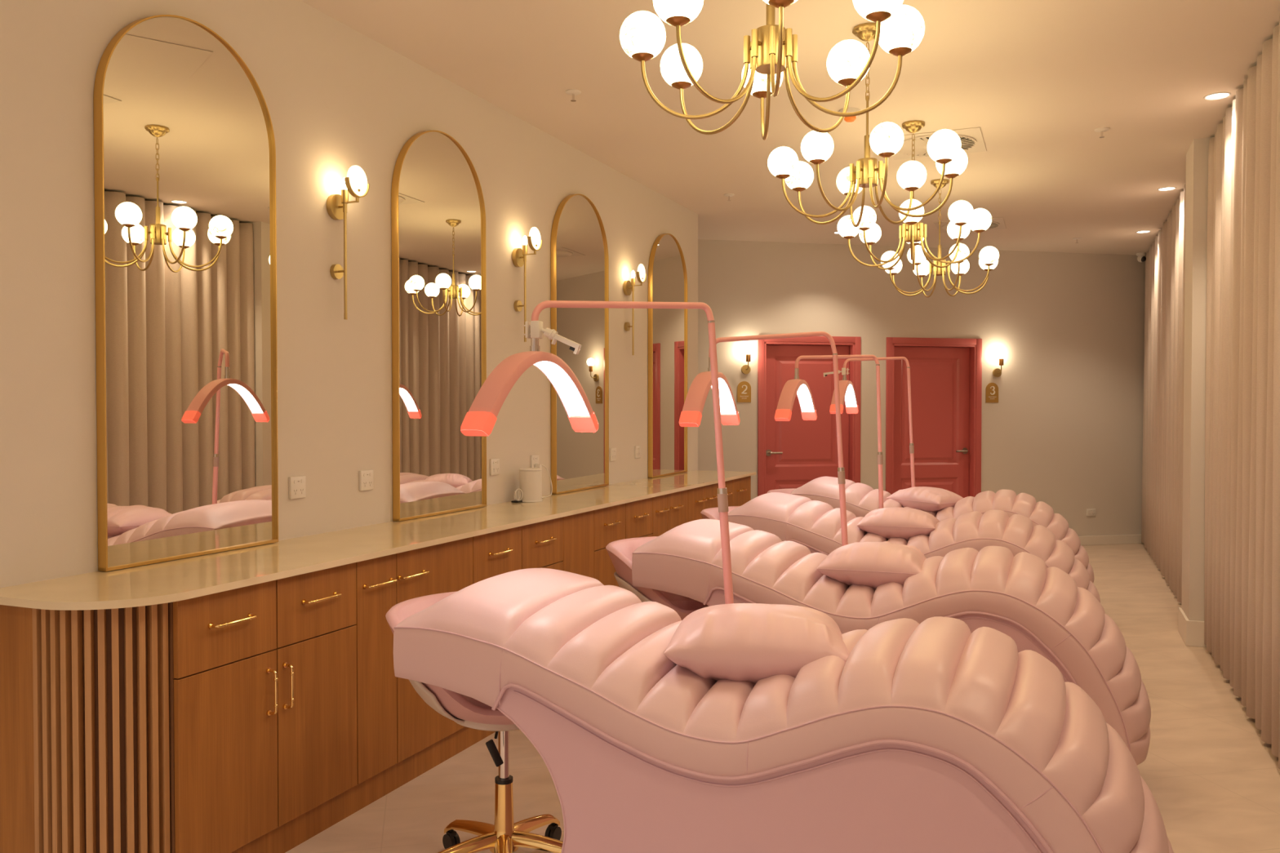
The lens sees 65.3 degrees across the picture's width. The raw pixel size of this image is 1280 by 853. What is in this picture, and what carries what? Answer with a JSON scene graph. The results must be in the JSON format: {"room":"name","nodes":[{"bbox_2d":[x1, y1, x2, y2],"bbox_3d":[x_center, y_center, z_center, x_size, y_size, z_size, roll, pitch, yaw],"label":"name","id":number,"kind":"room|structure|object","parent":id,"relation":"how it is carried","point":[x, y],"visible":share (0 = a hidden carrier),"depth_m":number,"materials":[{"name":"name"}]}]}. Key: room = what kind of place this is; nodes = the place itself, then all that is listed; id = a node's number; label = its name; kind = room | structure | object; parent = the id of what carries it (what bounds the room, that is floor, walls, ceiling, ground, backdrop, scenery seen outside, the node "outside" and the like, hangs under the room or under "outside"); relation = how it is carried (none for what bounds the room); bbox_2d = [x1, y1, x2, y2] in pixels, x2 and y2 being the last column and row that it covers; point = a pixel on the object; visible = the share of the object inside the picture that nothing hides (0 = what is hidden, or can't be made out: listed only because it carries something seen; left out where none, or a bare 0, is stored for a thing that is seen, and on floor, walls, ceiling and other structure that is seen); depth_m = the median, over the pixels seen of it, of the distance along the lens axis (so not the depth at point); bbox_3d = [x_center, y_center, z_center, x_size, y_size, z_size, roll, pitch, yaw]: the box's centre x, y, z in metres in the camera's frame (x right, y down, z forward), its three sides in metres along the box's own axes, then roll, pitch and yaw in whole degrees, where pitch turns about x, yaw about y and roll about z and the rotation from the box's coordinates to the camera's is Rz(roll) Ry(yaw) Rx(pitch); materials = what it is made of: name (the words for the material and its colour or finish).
{"room":"salon","nodes":[
{"label":"salon","id":0,"kind":"room"},
{"bbox_2d":[0,0,697,587],"bbox_3d":[-1.642,-0.155,3.572,0.200,3.070,10.520,0,1,23],"label":"wall","id":1,"kind":"structure","parent":0,"point":[337,98],"depth_m":4.03,"materials":[{"name":"beige paint"}]},
{"bbox_2d":[288,475,306,499],"bbox_3d":[-1.361,0.242,3.969,0.016,0.088,0.085,0,1,23],"label":"power socket","id":2,"kind":"object","parent":1,"relation":"attached to","point":[297,485],"visible":1,"depth_m":3.96,"materials":[{"name":"white plastic"}]},
{"bbox_2d":[326,164,369,319],"bbox_3d":[-1.215,-0.761,4.148,0.131,0.632,0.136,0,1,23],"label":"wall sconce","id":3,"kind":"object","parent":1,"relation":"attached to","point":[355,183],"visible":1,"depth_m":4.14,"materials":[{"name":"gold metal"}]},
{"bbox_2d":[359,469,373,490],"bbox_3d":[-1.195,0.235,4.365,0.016,0.088,0.085,0,1,23],"label":"power socket","id":4,"kind":"object","parent":1,"relation":"attached to","point":[366,477],"visible":1,"depth_m":4.35,"materials":[{"name":"white plastic"}]},
{"bbox_2d":[391,129,486,521],"bbox_3d":[-0.964,-0.501,4.869,0.036,1.851,0.752,0,1,23],"label":"arched mirror","id":5,"kind":"object","parent":1,"relation":"attached to","point":[438,212],"visible":1,"depth_m":4.81,"materials":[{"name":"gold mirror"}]},
{"bbox_2d":[489,457,499,475],"bbox_3d":[-0.779,0.216,5.357,0.016,0.088,0.085,0,1,23],"label":"power socket","id":6,"kind":"object","parent":1,"relation":"attached to","point":[494,463],"visible":1,"depth_m":5.34,"materials":[{"name":"white plastic"}]},
{"bbox_2d":[511,226,542,342],"bbox_3d":[-0.628,-0.787,5.545,0.131,0.632,0.136,0,1,23],"label":"wall sconce","id":7,"kind":"object","parent":1,"relation":"attached to","point":[535,242],"visible":0.99,"depth_m":5.54,"materials":[{"name":"gold metal"}]},
{"bbox_2d":[530,454,538,467],"bbox_3d":[-0.606,0.209,5.767,0.016,0.088,0.085,0,1,23],"label":"power socket","id":8,"kind":"object","parent":1,"relation":"attached to","point":[534,459],"visible":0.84,"depth_m":5.75,"materials":[{"name":"white plastic"}]},
{"bbox_2d":[551,193,608,494],"bbox_3d":[-0.369,-0.527,6.285,0.036,1.851,0.752,0,1,23],"label":"arched mirror","id":9,"kind":"object","parent":1,"relation":"attached to","point":[580,260],"visible":0.94,"depth_m":6.25,"materials":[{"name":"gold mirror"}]},
{"bbox_2d":[609,448,616,461],"bbox_3d":[-0.181,0.190,6.779,0.016,0.088,0.085,0,1,23],"label":"power socket","id":10,"kind":"object","parent":1,"relation":"attached to","point":[612,451],"visible":1,"depth_m":6.76,"materials":[{"name":"white plastic"}]},
{"bbox_2d":[622,263,646,355],"bbox_3d":[-0.037,-0.813,6.952,0.131,0.632,0.136,0,1,23],"label":"wall sconce","id":11,"kind":"object","parent":1,"relation":"attached to","point":[628,286],"visible":1,"depth_m":6.95,"materials":[{"name":"gold metal"}]},
{"bbox_2d":[634,445,640,458],"bbox_3d":[-0.016,0.183,7.172,0.016,0.088,0.085,0,1,23],"label":"power socket","id":12,"kind":"object","parent":1,"relation":"attached to","point":[637,448],"visible":1,"depth_m":7.15,"materials":[{"name":"white plastic"}]},
{"bbox_2d":[648,233,687,477],"bbox_3d":[0.221,-0.553,7.691,0.036,1.851,0.752,0,1,23],"label":"arched mirror","id":13,"kind":"object","parent":1,"relation":"attached to","point":[667,269],"visible":1,"depth_m":7.62,"materials":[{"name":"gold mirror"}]},
{"bbox_2d":[285,543,1279,852],"bbox_3d":[1.433,1.395,5.498,12.000,0.100,16.800,0,1,23],"label":"floor","id":14,"kind":"structure","parent":0,"point":[1210,774],"depth_m":3.96,"materials":[{"name":"tile"}]},
{"bbox_2d":[0,603,170,852],"bbox_3d":[-1.593,0.940,2.830,0.472,0.907,0.214,0,1,23],"label":"slatted end","id":15,"kind":"object","parent":14,"relation":"on","point":[85,760],"visible":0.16,"depth_m":2.75,"materials":[{"name":"brown wood"}]},
{"bbox_2d":[168,562,357,852],"bbox_3d":[-1.369,0.932,3.278,0.538,0.908,0.783,0,1,23],"label":"base cabinet","id":16,"kind":"object","parent":14,"relation":"on","point":[263,750],"visible":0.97,"depth_m":3.13,"materials":[{"name":"brown wood"}]},
{"bbox_2d":[0,470,755,610],"bbox_3d":[-0.465,0.390,5.427,0.541,0.098,5.968,0,1,23],"label":"countertop","id":17,"kind":"structure","parent":16,"relation":"on","point":[188,578],"depth_m":3.53,"materials":[{"name":"beige stone"}]},
{"bbox_2d":[93,14,278,571],"bbox_3d":[-1.549,-0.476,3.475,0.036,1.851,0.752,0,1,23],"label":"arched mirror","id":18,"kind":"object","parent":17,"relation":"on","point":[184,148],"visible":1,"depth_m":3.41,"materials":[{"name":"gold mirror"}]},
{"bbox_2d":[519,467,542,502],"bbox_3d":[-0.604,0.322,5.523,0.124,0.183,0.137,0,1,23],"label":"speaker","id":19,"kind":"object","parent":17,"relation":"on","point":[530,478],"visible":0.94,"depth_m":5.47},
{"bbox_2d":[534,463,552,497],"bbox_3d":[-0.577,0.312,5.734,0.064,0.196,0.252,0,1,17],"label":"power cable","id":20,"kind":"object","parent":17,"relation":"on","point":[536,465],"visible":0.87,"depth_m":5.78,"materials":[{"name":"white plastic"}]},
{"bbox_2d":[354,537,472,813],"bbox_3d":[-1.069,0.919,3.991,0.538,0.908,0.764,0,1,23],"label":"base cabinet","id":21,"kind":"object","parent":14,"relation":"on","point":[400,737],"visible":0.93,"depth_m":3.75,"materials":[{"name":"brown wood"}]},
{"bbox_2d":[385,591,563,852],"bbox_3d":[-0.447,0.972,3.091,0.656,0.831,0.601,1,1,35],"label":"stool","id":22,"kind":"object","parent":14,"relation":"on","point":[505,836],"visible":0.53,"depth_m":3.03,"materials":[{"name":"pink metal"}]},
{"bbox_2d":[471,516,563,746],"bbox_3d":[-0.759,0.905,4.730,0.538,0.908,0.838,0,1,23],"label":"base cabinet","id":23,"kind":"object","parent":14,"relation":"on","point":[538,544],"visible":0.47,"depth_m":4.59,"materials":[{"name":"brown wood"}]},
{"bbox_2d":[561,510,594,578],"bbox_3d":[-0.545,0.897,5.290,0.499,0.903,0.360,0,1,23],"label":"filler panel","id":24,"kind":"object","parent":14,"relation":"on","point":[579,528],"visible":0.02,"depth_m":5.19,"materials":[{"name":"brown wood"}]},
{"bbox_2d":[460,300,733,604],"bbox_3d":[-0.099,0.497,3.038,1.022,1.784,0.346,-1,1,-31],"label":"lamp","id":25,"kind":"object","parent":14,"relation":"on","point":[481,418],"visible":0.93,"depth_m":3.00,"materials":[{"name":"pink metal"}]},
{"bbox_2d":[594,497,653,586],"bbox_3d":[-0.295,0.885,5.835,0.538,0.908,0.840,0,1,23],"label":"base cabinet","id":26,"kind":"object","parent":14,"relation":"on","point":[634,519],"visible":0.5,"depth_m":5.59,"materials":[{"name":"brown wood"}]},
{"bbox_2d":[605,536,708,620],"bbox_3d":[0.175,0.947,4.497,0.656,0.831,0.601,1,1,31],"label":"stool","id":27,"kind":"object","parent":14,"relation":"on","point":[620,552],"visible":0.23,"depth_m":4.37,"materials":[{"name":"pink leather"}]},
{"bbox_2d":[651,489,688,536],"bbox_3d":[-0.011,0.873,6.513,0.538,0.908,0.630,0,1,23],"label":"base cabinet","id":28,"kind":"object","parent":14,"relation":"on","point":[670,511],"visible":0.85,"depth_m":6.39,"materials":[{"name":"brown wood"}]},
{"bbox_2d":[688,483,718,522],"bbox_3d":[0.243,0.862,7.117,0.538,0.908,0.680,0,1,23],"label":"base cabinet","id":29,"kind":"object","parent":14,"relation":"on","point":[701,498],"visible":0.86,"depth_m":6.94,"materials":[{"name":"brown wood"}]},
{"bbox_2d":[700,506,739,519],"bbox_3d":[0.691,0.920,5.966,0.656,0.831,0.601,1,1,35],"label":"stool","id":30,"kind":"object","parent":14,"relation":"on","point":[712,513],"visible":0.02,"depth_m":6.08,"materials":[{"name":"pink leather"}]},
{"bbox_2d":[724,475,751,506],"bbox_3d":[0.529,0.849,7.799,0.538,0.908,0.800,0,1,23],"label":"base cabinet","id":31,"kind":"object","parent":14,"relation":"on","point":[739,491],"visible":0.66,"depth_m":7.76,"materials":[{"name":"brown wood"}]},
{"bbox_2d":[679,331,848,546],"bbox_3d":[0.537,0.463,4.526,0.992,1.800,0.423,-1,1,-27],"label":"lamp","id":32,"kind":"object","parent":14,"relation":"on","point":[691,415],"visible":0.72,"depth_m":4.55,"materials":[{"name":"pink metal"}]},
{"bbox_2d":[766,488,796,493],"bbox_3d":[1.266,0.894,7.355,0.656,0.831,0.601,1,1,29],"label":"stool","id":33,"kind":"object","parent":14,"relation":"on","point":[782,491],"visible":0.02,"depth_m":7.57,"materials":[{"name":"pink leather"}]},
{"bbox_2d":[393,568,1173,852],"bbox_3d":[0.357,0.925,2.723,1.980,0.944,0.721,0,1,23],"label":"bed","id":34,"kind":"object","parent":14,"relation":"on","point":[935,735],"visible":0.91,"depth_m":2.40,"materials":[{"name":"pink leather"}]},
{"bbox_2d":[663,603,848,684],"bbox_3d":[0.327,0.595,2.744,0.478,0.207,0.431,0,1,8],"label":"pillow","id":35,"kind":"object","parent":34,"relation":"on","point":[753,642],"visible":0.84,"depth_m":2.56,"materials":[{"name":"pink leather"}]},
{"bbox_2d":[774,355,832,421],"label":"lamp","id":36,"kind":"object","parent":14,"relation":"on","point":[792,388],"depth_m":5.77,"materials":[{"name":"pink plastic"}]},
{"bbox_2d":[829,391,835,413],"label":"lamp","id":37,"kind":"object","parent":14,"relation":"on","point":[832,411],"depth_m":6.90,"materials":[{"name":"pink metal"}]},
{"bbox_2d":[838,358,874,413],"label":"lamp","id":38,"kind":"object","parent":14,"relation":"on","point":[847,393],"depth_m":7.18,"materials":[{"name":"pink metal"}]},
{"bbox_2d":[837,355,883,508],"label":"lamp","id":39,"kind":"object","parent":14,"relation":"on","point":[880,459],"depth_m":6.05,"materials":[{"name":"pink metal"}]},
{"bbox_2d":[631,519,1151,765],"bbox_3d":[1.007,0.899,4.142,1.980,0.944,0.721,0,1,23],"label":"bed","id":40,"kind":"object","parent":14,"relation":"on","point":[1043,610],"visible":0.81,"depth_m":3.78,"materials":[{"name":"pink leather"}]},
{"bbox_2d":[816,541,926,589],"bbox_3d":[0.973,0.576,4.129,0.414,0.189,0.433,0,1,20],"label":"pillow","id":41,"kind":"object","parent":40,"relation":"on","point":[871,564],"visible":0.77,"depth_m":3.96,"materials":[{"name":"pink leather"}]},
{"bbox_2d":[877,356,915,487],"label":"lamp","id":42,"kind":"object","parent":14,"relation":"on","point":[911,445],"depth_m":7.45,"materials":[{"name":"pink metal"}]},
{"bbox_2d":[728,492,1105,613],"bbox_3d":[1.530,0.872,5.605,1.980,0.944,0.721,0,1,23],"label":"bed","id":43,"kind":"object","parent":14,"relation":"on","point":[815,525],"visible":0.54,"depth_m":5.39,"materials":[{"name":"pink leather"}]},
{"bbox_2d":[856,506,939,540],"bbox_3d":[1.459,0.547,5.607,0.414,0.185,0.433,0,1,21],"label":"pillow","id":44,"kind":"object","parent":43,"relation":"on","point":[905,523],"visible":0.82,"depth_m":5.44,"materials":[{"name":"pink leather"}]},
{"bbox_2d":[790,476,1094,582],"bbox_3d":[2.099,0.846,7.001,1.980,0.944,0.721,0,1,23],"label":"bed","id":45,"kind":"object","parent":14,"relation":"on","point":[861,499],"visible":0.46,"depth_m":6.70,"materials":[{"name":"pink leather"}]},
{"bbox_2d":[886,486,963,513],"bbox_3d":[2.019,0.515,7.007,0.403,0.190,0.414,-1,1,-43],"label":"pillow","id":46,"kind":"object","parent":45,"relation":"on","point":[927,499],"visible":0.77,"depth_m":6.87,"materials":[{"name":"pink leather"}]},
{"bbox_2d":[300,0,1279,254],"bbox_3d":[1.432,-1.775,5.441,12.000,0.100,16.800,0,1,23],"label":"ceiling","id":47,"kind":"structure","parent":0,"point":[1037,78],"depth_m":5.23,"materials":[{"name":"beige paint"}]},
{"bbox_2d":[565,88,581,102],"bbox_3d":[-0.342,-1.695,5.124,0.082,0.047,0.082,0,1,23],"label":"sprinkler","id":48,"kind":"object","parent":47,"relation":"attached to","point":[573,92],"visible":1,"depth_m":5.11,"materials":[{"name":"white metal"}]},
{"bbox_2d":[724,193,734,200],"bbox_3d":[0.678,-1.740,7.591,0.082,0.047,0.082,0,1,23],"label":"sprinkler","id":49,"kind":"object","parent":47,"relation":"attached to","point":[728,195],"visible":1,"depth_m":7.58,"materials":[{"name":"white metal"}]},
{"bbox_2d":[619,0,924,140],"bbox_3d":[0.367,-1.272,2.804,0.797,0.807,0.797,0,1,26],"label":"chandelier","id":50,"kind":"object","parent":47,"relation":"hanging from","point":[771,51],"visible":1,"depth_m":2.78,"materials":[{"name":"gold metal"}]},
{"bbox_2d":[839,107,861,122],"bbox_3d":[1.147,-1.696,5.453,0.116,0.058,0.116,0,1,23],"label":"smoke detector","id":51,"kind":"object","parent":47,"relation":"attached to","point":[848,119],"visible":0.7,"depth_m":5.42,"materials":[{"name":"white plastic"}]},
{"bbox_2d":[767,22,968,226],"bbox_3d":[0.974,-1.299,4.274,0.797,0.807,0.797,0,1,-22],"label":"chandelier","id":52,"kind":"object","parent":47,"relation":"hanging from","point":[886,139],"visible":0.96,"depth_m":4.23,"materials":[{"name":"gold metal"}]},
{"bbox_2d":[837,120,991,270],"bbox_3d":[1.559,-1.325,5.701,0.797,0.807,0.797,0,1,-6],"label":"chandelier","id":53,"kind":"object","parent":47,"relation":"hanging from","point":[962,217],"visible":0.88,"depth_m":5.64,"materials":[{"name":"gold metal"}]},
{"bbox_2d":[892,127,986,159],"bbox_3d":[1.812,-1.728,6.139,0.570,0.019,0.570,0,1,23],"label":"ceiling vent","id":54,"kind":"object","parent":47,"relation":"in","point":[971,139],"visible":0.55,"depth_m":6.08,"materials":[{"name":"beige metal"}]},
{"bbox_2d":[880,178,999,297],"bbox_3d":[2.143,-1.351,7.139,0.797,0.807,0.797,0,1,18],"label":"chandelier","id":55,"kind":"object","parent":47,"relation":"hanging from","point":[988,256],"visible":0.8,"depth_m":7.09,"materials":[{"name":"gold metal"}]},
{"bbox_2d":[933,217,1005,232],"bbox_3d":[2.932,-1.778,8.857,0.570,0.019,0.570,0,1,23],"label":"ceiling vent","id":56,"kind":"object","parent":47,"relation":"in","point":[997,223],"visible":0.32,"depth_m":8.80,"materials":[{"name":"grey metal"}]},
{"bbox_2d":[1072,237,1081,243],"bbox_3d":[4.175,-1.777,9.539,0.082,0.047,0.082,0,1,23],"label":"sprinkler","id":57,"kind":"object","parent":47,"relation":"attached to","point":[1074,238],"visible":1,"depth_m":9.52,"materials":[{"name":"white metal"}]},
{"bbox_2d":[1094,127,1109,137],"bbox_3d":[2.690,-1.708,5.814,0.082,0.047,0.082,0,1,23],"label":"sprinkler","id":58,"kind":"object","parent":47,"relation":"attached to","point":[1101,130],"visible":1,"depth_m":5.80,"materials":[{"name":"white metal"}]},
{"bbox_2d":[1136,252,1146,262],"bbox_3d":[5.254,-1.769,10.461,0.090,0.095,0.094,0,1,-12],"label":"security camera","id":59,"kind":"object","parent":47,"relation":"attached to","point":[1141,258],"visible":1,"depth_m":10.43,"materials":[{"name":"white plastic"}]},
{"bbox_2d":[1135,230,1151,233],"bbox_3d":[4.631,-1.791,9.185,0.126,0.005,0.126,0,1,23],"label":"recessed light","id":60,"kind":"object","parent":47,"relation":"in","point":[1142,231],"visible":1,"depth_m":9.17,"materials":[{"name":"white"}]},
{"bbox_2d":[1141,183,1186,604],"bbox_3d":[4.511,-0.248,8.503,0.107,3.030,4.566,0,1,23],"label":"curtain","id":61,"kind":"object","parent":47,"relation":"hanging from","point":[1162,519],"visible":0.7,"depth_m":8.43,"materials":[{"name":"fabric"}]},
{"bbox_2d":[1157,186,1176,191],"bbox_3d":[3.898,-1.758,7.388,0.126,0.005,0.126,0,1,23],"label":"recessed light","id":62,"kind":"object","parent":47,"relation":"in","point":[1164,188],"visible":1,"depth_m":7.39,"materials":[{"name":"white glass"}]},
{"bbox_2d":[1203,92,1231,100],"bbox_3d":[3.004,-1.718,5.194,0.126,0.005,0.126,0,1,23],"label":"recessed light","id":63,"kind":"object","parent":47,"relation":"in","point":[1218,95],"visible":1,"depth_m":5.19,"materials":[{"name":"white glass"}]},
{"bbox_2d":[1204,13,1279,769],"bbox_3d":[1.932,-0.136,2.373,0.107,3.030,7.857,0,1,23],"label":"curtain","id":64,"kind":"object","parent":47,"relation":"hanging from","point":[1242,548],"visible":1,"depth_m":4.75,"materials":[{"name":"fabric"}]},
{"bbox_2d":[697,239,1145,536],"bbox_3d":[1.660,-0.272,9.937,9.800,3.070,0.160,0,1,-12],"label":"wall","id":65,"kind":"structure","parent":0,"point":[1064,430],"depth_m":10.30,"materials":[{"name":"beige paint"}]},
{"bbox_2d":[737,381,751,402],"bbox_3d":[1.013,-0.338,9.710,0.140,0.205,0.011,0,1,-12],"label":"room sign","id":66,"kind":"object","parent":65,"relation":"attached to","point":[744,388],"visible":1,"depth_m":9.71,"materials":[{"name":"gold metal"}]},
{"bbox_2d":[741,345,753,373],"bbox_3d":[1.040,-0.648,9.647,0.096,0.279,0.133,0,1,-12],"label":"wall lamp","id":67,"kind":"object","parent":65,"relation":"attached to","point":[748,349],"visible":1,"depth_m":9.61,"materials":[{"name":"gold metal"}]},
{"bbox_2d":[757,336,861,496],"bbox_3d":[1.661,0.185,9.927,1.074,2.157,0.156,0,1,-12],"label":"door","id":68,"kind":"structure","parent":65,"relation":"in","point":[795,452],"depth_m":9.92,"materials":[{"name":"red paint"}]},
{"bbox_2d":[885,337,982,497],"bbox_3d":[2.972,0.180,10.207,1.054,2.157,0.156,0,1,-12],"label":"door","id":69,"kind":"structure","parent":65,"relation":"in","point":[946,373],"depth_m":10.22,"materials":[{"name":"red paint"}]},
{"bbox_2d":[985,382,998,402],"bbox_3d":[3.622,-0.349,10.267,0.140,0.205,0.011,0,1,-12],"label":"room sign","id":70,"kind":"object","parent":65,"relation":"attached to","point":[992,388],"visible":1,"depth_m":10.26,"materials":[{"name":"gold metal"}]},
{"bbox_2d":[992,349,1006,377],"bbox_3d":[3.686,-0.647,10.213,0.096,0.279,0.133,0,1,-12],"label":"wall lamp","id":71,"kind":"object","parent":65,"relation":"attached to","point":[1001,354],"visible":1,"depth_m":10.18,"materials":[{"name":"gold metal"}]},
{"bbox_2d":[1086,508,1095,515],"bbox_3d":[4.759,0.907,10.531,0.106,0.075,0.016,0,1,-12],"label":"power socket","id":72,"kind":"object","parent":65,"relation":"attached to","point":[1091,512],"visible":1,"depth_m":10.53,"materials":[{"name":"white plastic"}]},
{"bbox_2d":[1078,534,1143,545],"bbox_3d":[4.693,1.205,10.523,2.435,0.095,0.014,0,1,-12],"label":"baseboard","id":73,"kind":"structure","parent":65,"relation":"attached to","point":[1126,539],"depth_m":10.58,"materials":[{"name":"beige wood"}]},
{"bbox_2d":[1182,137,1213,621],"bbox_3d":[3.596,-0.203,6.161,0.385,3.070,0.400,0,1,23],"label":"wall column","id":74,"kind":"structure","parent":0,"point":[1197,156],"depth_m":6.05,"materials":[{"name":"beige paint"}]},
{"bbox_2d":[1177,607,1206,647],"bbox_3d":[3.469,1.253,6.241,0.142,0.155,0.434,0,1,23],"label":"baseboard","id":75,"kind":"structure","parent":74,"relation":"attached to","point":[1192,632],"depth_m":6.06,"materials":[{"name":"beige wood"}]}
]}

